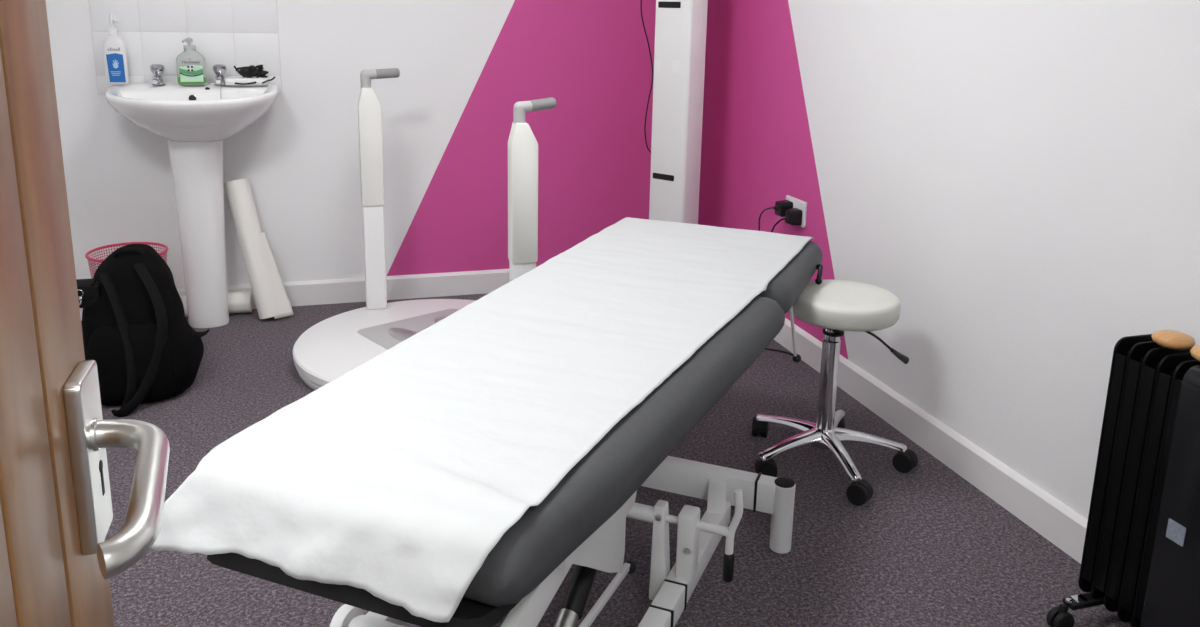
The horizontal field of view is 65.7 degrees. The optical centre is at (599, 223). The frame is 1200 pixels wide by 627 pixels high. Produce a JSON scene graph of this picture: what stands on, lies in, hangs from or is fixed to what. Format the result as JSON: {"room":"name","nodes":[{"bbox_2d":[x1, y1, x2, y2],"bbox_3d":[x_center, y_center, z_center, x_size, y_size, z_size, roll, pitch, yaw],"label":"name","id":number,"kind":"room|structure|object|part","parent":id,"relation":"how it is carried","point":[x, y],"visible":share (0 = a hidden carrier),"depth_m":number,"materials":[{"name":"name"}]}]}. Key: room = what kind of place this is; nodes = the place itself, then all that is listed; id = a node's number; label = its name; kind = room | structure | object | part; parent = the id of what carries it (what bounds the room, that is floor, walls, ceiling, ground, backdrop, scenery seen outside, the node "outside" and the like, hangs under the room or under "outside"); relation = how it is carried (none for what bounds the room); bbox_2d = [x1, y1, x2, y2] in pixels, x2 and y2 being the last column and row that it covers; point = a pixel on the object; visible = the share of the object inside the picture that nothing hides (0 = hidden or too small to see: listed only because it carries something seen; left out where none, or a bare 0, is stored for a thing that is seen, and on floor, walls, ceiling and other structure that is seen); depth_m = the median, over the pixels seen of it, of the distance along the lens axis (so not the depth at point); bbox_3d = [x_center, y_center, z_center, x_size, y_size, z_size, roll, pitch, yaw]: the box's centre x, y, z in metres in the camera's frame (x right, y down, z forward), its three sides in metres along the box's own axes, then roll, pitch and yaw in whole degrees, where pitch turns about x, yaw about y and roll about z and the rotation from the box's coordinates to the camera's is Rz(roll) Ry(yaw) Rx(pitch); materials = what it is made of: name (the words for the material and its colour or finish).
{"room":"examination room","nodes":[
{"label":"examination room","id":0,"kind":"room"},
{"bbox_2d":[45,0,655,288],"bbox_3d":[-0.953,-0.884,3.657,3.120,2.450,0.104,-3,13,-16],"label":"wall","id":1,"kind":"structure","parent":0,"point":[464,66],"depth_m":3.75,"materials":[{"name":"white paint"}]},
{"bbox_2d":[88,0,281,94],"bbox_3d":[-1.537,-0.762,3.453,0.645,0.560,0.004,-3,13,-16],"label":"tile backsplash","id":2,"kind":"structure","parent":1,"relation":"attached to","point":[229,33],"depth_m":3.46,"materials":[{"name":"white tile"}]},
{"bbox_2d":[80,269,508,320],"bbox_3d":[-0.960,0.274,3.867,2.920,0.100,0.018,-3,13,-16],"label":"baseboard","id":3,"kind":"structure","parent":1,"relation":"attached to","point":[348,290],"depth_m":3.89,"materials":[{"name":"white paint"}]},
{"bbox_2d":[81,293,1130,626],"bbox_3d":[-0.184,0.960,1.344,3.120,0.080,5.670,-3,13,-16],"label":"floor","id":4,"kind":"structure","parent":0,"point":[929,548],"depth_m":2.18,"materials":[{"name":"carpet"}]},
{"bbox_2d":[85,242,167,278],"bbox_3d":[-1.687,0.259,3.345,0.266,0.333,0.266,-3,13,-16],"label":"waste bin","id":5,"kind":"object","parent":4,"relation":"on","point":[164,253],"visible":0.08,"depth_m":3.35,"materials":[{"name":"pink metal"}]},
{"bbox_2d":[76,244,208,416],"bbox_3d":[-1.452,0.310,2.894,0.374,0.456,0.369,7,14,23],"label":"backpack","id":6,"kind":"object","parent":4,"relation":"on","point":[141,341],"visible":0.92,"depth_m":2.80,"materials":[{"name":"black fabric"}]},
{"bbox_3d":[-1.477,0.089,2.908,0.093,0.032,0.026,-3,13,-16],"label":"grab handle","id":7,"kind":"part","parent":6,"relation":"part of","materials":[{"name":"black fabric"}]},
{"bbox_2d":[105,64,278,327],"bbox_3d":[-1.463,-0.081,3.409,0.574,0.976,0.411,-3,13,-16],"label":"basin","id":8,"kind":"object","parent":4,"relation":"on","point":[195,121],"visible":0.98,"depth_m":3.39,"materials":[{"name":"white ceramic"}]},
{"bbox_2d":[103,13,128,83],"bbox_3d":[-1.744,-0.627,3.336,0.072,0.250,0.046,-3,13,-16],"label":"bottle","id":9,"kind":"object","parent":8,"relation":"on","point":[115,59],"visible":1,"depth_m":3.33,"materials":[{"name":"white plastic"}]},
{"bbox_2d":[150,64,164,84],"bbox_3d":[-1.617,-0.541,3.386,0.049,0.075,0.099,-3,13,-16],"label":"tap","id":10,"kind":"object","parent":8,"relation":"on","point":[157,70],"depth_m":3.39,"materials":[{"name":"silver metal"}]},
{"bbox_2d":[176,38,206,84],"bbox_3d":[-1.504,-0.596,3.412,0.100,0.170,0.057,-3,13,-16],"label":"wash bottle","id":11,"kind":"object","parent":8,"relation":"on","point":[190,64],"visible":1,"depth_m":3.39,"materials":[{"name":"green plastic"}]},
{"bbox_2d":[212,64,226,84],"bbox_3d":[-1.413,-0.551,3.446,0.049,0.075,0.099,-3,13,-16],"label":"tap","id":12,"kind":"object","parent":8,"relation":"on","point":[219,69],"depth_m":3.45,"materials":[{"name":"silver metal"}]},
{"bbox_2d":[225,76,275,84],"bbox_3d":[-1.306,-0.536,3.473,0.179,0.033,0.070,-3,13,-16],"label":"case","id":13,"kind":"object","parent":8,"relation":"on","point":[229,80],"visible":1,"depth_m":3.45,"materials":[{"name":"white plastic"}]},
{"bbox_2d":[233,64,268,77],"bbox_3d":[-1.305,-0.568,3.478,0.123,0.057,0.035,-3,13,-16],"label":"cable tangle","id":14,"kind":"object","parent":13,"relation":"on","point":[251,71],"visible":1,"depth_m":3.47,"materials":[{"name":"black plastic"}]},
{"bbox_2d":[180,291,251,316],"bbox_3d":[-1.538,0.318,3.641,0.321,0.086,0.086,-3,13,-16],"label":"paper roll","id":15,"kind":"object","parent":4,"relation":"on","point":[238,302],"visible":0.42,"depth_m":3.64,"materials":[{"name":"white paper"}]},
{"bbox_2d":[224,178,293,318],"bbox_3d":[-1.329,0.099,3.593,0.252,0.546,0.096,7,14,22],"label":"paper roll","id":16,"kind":"object","parent":4,"relation":"on","point":[269,292],"visible":1,"depth_m":3.57,"materials":[{"name":"white paper"}]},
{"bbox_2d":[293,68,555,389],"bbox_3d":[-0.588,-0.008,3.161,0.916,0.979,0.916,-3,13,-16],"label":"platform","id":17,"kind":"object","parent":4,"relation":"on","point":[336,345],"visible":0.63,"depth_m":3.28,"materials":[{"name":"white plastic"}]},
{"bbox_3d":[-0.853,0.117,3.517,0.076,0.422,0.048,-3,13,-16],"label":"post","id":18,"kind":"part","parent":17,"relation":"part of","materials":[{"name":"white plastic"}]},
{"bbox_3d":[-0.604,0.384,3.316,0.420,0.003,0.340,-10,17,-41],"label":"foot plate","id":19,"kind":"part","parent":17,"relation":"part of","materials":[{"name":"grey"}]},
{"bbox_3d":[-0.249,0.279,2.991,0.080,0.366,0.048,-3,13,-16],"label":"post","id":20,"kind":"part","parent":17,"relation":"part of","materials":[{"name":"white plastic"}]},
{"bbox_2d":[207,240,822,626],"bbox_3d":[0.023,0.469,2.028,0.753,0.580,1.809,6,14,21],"label":"couch","id":21,"kind":"object","parent":4,"relation":"on","point":[581,522],"visible":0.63,"depth_m":1.62,"materials":[{"name":"grey leather"}]},
{"bbox_2d":[150,217,813,621],"bbox_3d":[-0.014,0.231,1.963,0.626,0.123,1.807,6,14,21],"label":"paper sheet","id":22,"kind":"object","parent":21,"relation":"on","point":[395,479],"visible":0.99,"depth_m":1.41,"materials":[{"name":"white paper"}]},
{"bbox_3d":[-0.094,0.538,1.324,0.020,0.113,0.300,6,14,21],"label":"foot arm","id":23,"kind":"part","parent":21,"relation":"part of","materials":[{"name":"white metal"}]},
{"bbox_3d":[0.107,0.386,1.749,0.030,0.045,0.910,6,14,21],"label":"rail","id":24,"kind":"part","parent":21,"relation":"part of","materials":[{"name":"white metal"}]},
{"bbox_3d":[-0.002,0.697,1.691,0.012,0.029,0.300,6,14,21],"label":"push rod","id":25,"kind":"part","parent":21,"relation":"part of","materials":[{"name":"white metal"}]},
{"bbox_2d":[463,296,784,606],"bbox_3d":[-0.077,0.294,1.702,0.621,0.098,1.167,6,14,21],"label":"cushion","id":26,"kind":"object","parent":21,"relation":"on","point":[612,471],"depth_m":1.35,"materials":[{"name":"grey leather"}]},
{"bbox_3d":[0.060,0.679,1.833,0.024,0.024,0.024,6,14,21],"label":"rod","id":27,"kind":"part","parent":21,"relation":"part of","materials":[{"name":"black rubber"}]},
{"bbox_3d":[0.177,0.568,1.754,0.142,0.018,0.018,6,14,21],"label":"pivot rod","id":28,"kind":"part","parent":21,"relation":"part of","materials":[{"name":"white metal"}]},
{"bbox_3d":[0.249,0.554,1.722,0.028,0.131,0.014,6,14,21],"label":"height lever","id":29,"kind":"part","parent":21,"relation":"part of","materials":[{"name":"white metal"}]},
{"bbox_2d":[757,240,822,313],"bbox_3d":[0.258,0.110,2.523,0.616,0.092,0.593,6,14,21],"label":"cushion","id":30,"kind":"object","parent":21,"relation":"on","point":[784,288],"depth_m":2.32,"materials":[{"name":"grey leather"}]},
{"bbox_3d":[0.492,0.275,2.368,0.008,0.148,0.055,11,16,37],"label":"adjuster rod","id":31,"kind":"part","parent":21,"relation":"part of","materials":[{"name":"white metal"}]},
{"bbox_3d":[0.511,0.350,2.410,0.023,0.023,0.023,6,14,21],"label":"ball knob","id":32,"kind":"part","parent":21,"relation":"part of","materials":[{"name":"black plastic"}]},
{"bbox_3d":[0.591,0.128,2.520,0.025,0.037,0.061,-1,13,-10],"label":"release lever","id":33,"kind":"part","parent":21,"relation":"part of","materials":[{"name":"black plastic"}]},
{"bbox_2d":[640,0,707,223],"bbox_3d":[0.293,-0.643,3.612,0.295,2.050,0.200,11,16,37],"label":"tower","id":34,"kind":"object","parent":4,"relation":"on","point":[680,25],"visible":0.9,"depth_m":3.61,"materials":[{"name":"white plastic"}]},
{"bbox_3d":[0.223,-0.781,3.651,0.138,1.103,0.041,-2,13,-13],"label":"power cord","id":35,"kind":"part","parent":34,"relation":"part of","materials":[{"name":"black plastic"}]},
{"bbox_2d":[752,280,917,505],"bbox_3d":[0.629,0.416,2.515,0.468,0.488,0.428,8,14,26],"label":"stool","id":36,"kind":"object","parent":4,"relation":"on","point":[836,306],"visible":0.98,"depth_m":2.46,"materials":[{"name":"white leather"}]},
{"bbox_3d":[0.528,0.561,2.620,0.201,0.051,0.056,13,18,43],"label":"leg","id":37,"kind":"part","parent":36,"relation":"part of","materials":[{"name":"silver metal"}]},
{"bbox_3d":[0.508,0.592,2.485,0.201,0.051,0.056,-6,15,-27],"label":"leg","id":38,"kind":"part","parent":36,"relation":"part of","materials":[{"name":"silver metal"}]},
{"bbox_3d":[0.665,0.559,2.643,0.056,0.051,0.201,7,14,25],"label":"leg","id":39,"kind":"part","parent":36,"relation":"part of","materials":[{"name":"silver metal"}]},
{"bbox_3d":[0.632,0.608,2.425,0.056,0.051,0.201,-1,13,-10],"label":"leg","id":40,"kind":"part","parent":36,"relation":"part of","materials":[{"name":"silver metal"}]},
{"bbox_3d":[0.645,0.213,2.456,0.286,0.064,0.286,-3,13,-16],"label":"seat","id":41,"kind":"part","parent":36,"relation":"part of","materials":[{"name":"white leather"}]},
{"bbox_3d":[0.730,0.588,2.523,0.201,0.051,0.056,3,13,8],"label":"leg","id":42,"kind":"part","parent":36,"relation":"part of","materials":[{"name":"silver metal"}]},
{"bbox_3d":[0.725,0.304,2.475,0.149,0.099,0.024,-2,13,-15],"label":"height lever","id":43,"kind":"part","parent":36,"relation":"part of","materials":[{"name":"black plastic"}]},
{"bbox_2d":[1046,334,1199,626],"bbox_3d":[1.062,0.552,1.694,0.234,0.609,0.375,-3,13,-16],"label":"radiator","id":44,"kind":"object","parent":4,"relation":"on","point":[1140,561],"visible":0.94,"depth_m":1.74,"materials":[{"name":"black metal"}]},
{"bbox_2d":[1152,330,1195,349],"bbox_3d":[1.069,0.217,1.731,0.071,0.026,0.071,-3,13,-16],"label":"wooden disc","id":45,"kind":"object","parent":44,"relation":"on","point":[1170,339],"visible":1,"depth_m":1.71,"materials":[{"name":"brown wood"}]},
{"bbox_2d":[1190,345,1199,360],"bbox_3d":[1.093,0.235,1.655,0.071,0.026,0.071,-3,13,-16],"label":"wooden disc","id":46,"kind":"object","parent":44,"relation":"on","point":[1195,351],"visible":1,"depth_m":1.66,"materials":[{"name":"brown wood"}]},
{"bbox_2d":[698,0,1199,518],"bbox_3d":[1.088,-0.495,2.141,0.100,2.450,4.070,-3,13,-16],"label":"wall","id":47,"kind":"structure","parent":0,"point":[1023,176],"depth_m":2.38,"materials":[{"name":"white paint"}]},
{"bbox_2d":[765,208,801,355],"bbox_3d":[0.675,0.207,3.344,0.149,0.528,0.082,11,16,36],"label":"power adapter","id":48,"kind":"object","parent":47,"relation":"attached to","point":[793,216],"visible":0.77,"depth_m":3.28,"materials":[{"name":"black plastic"}]},
{"bbox_2d":[786,195,806,227],"bbox_3d":[0.700,-0.044,3.330,0.012,0.092,0.146,-3,13,-16],"label":"wall socket","id":49,"kind":"object","parent":47,"relation":"attached to","point":[797,203],"visible":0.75,"depth_m":3.28,"materials":[{"name":"white plastic"}]},
{"bbox_2d":[758,200,792,230],"bbox_3d":[0.614,0.172,3.459,0.105,0.544,0.174,-3,13,-16],"label":"power adapter","id":50,"kind":"object","parent":49,"relation":"attached to","point":[780,207],"visible":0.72,"depth_m":3.34,"materials":[{"name":"black plastic"}]},
{"bbox_3d":[0.590,0.180,3.466,0.062,0.524,0.151,-3,13,-16],"label":"cord","id":51,"kind":"part","parent":50,"relation":"part of","materials":[{"name":"black plastic"}]},
{"bbox_2d":[774,318,1087,563],"bbox_3d":[0.997,0.644,2.425,0.018,0.100,3.952,-3,13,-16],"label":"baseboard","id":52,"kind":"structure","parent":47,"relation":"attached to","point":[1048,516],"depth_m":2.50,"materials":[{"name":"white paint"}]},
{"bbox_3d":[0.208,0.010,-0.138,2.920,2.450,0.100,-3,13,-16],"label":"wall","id":53,"kind":"structure","parent":0,"visible":0},
{"bbox_2d":[0,0,169,626],"bbox_3d":[-0.245,0.132,0.281,0.119,1.992,0.847,-3,13,-16],"label":"door","id":54,"kind":"structure","parent":53,"relation":"in","point":[57,564],"depth_m":0.58,"materials":[{"name":"brown wood"}]},
{"bbox_3d":[-0.364,0.166,0.663,0.011,0.129,0.052,-3,13,-16],"label":"handle","id":55,"kind":"part","parent":54,"relation":"part of","materials":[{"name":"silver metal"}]},
{"bbox_3d":[-0.298,0.165,0.595,0.050,0.023,0.195,-6,15,-30],"label":"lever","id":56,"kind":"part","parent":54,"relation":"part of","materials":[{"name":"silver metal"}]}
]}

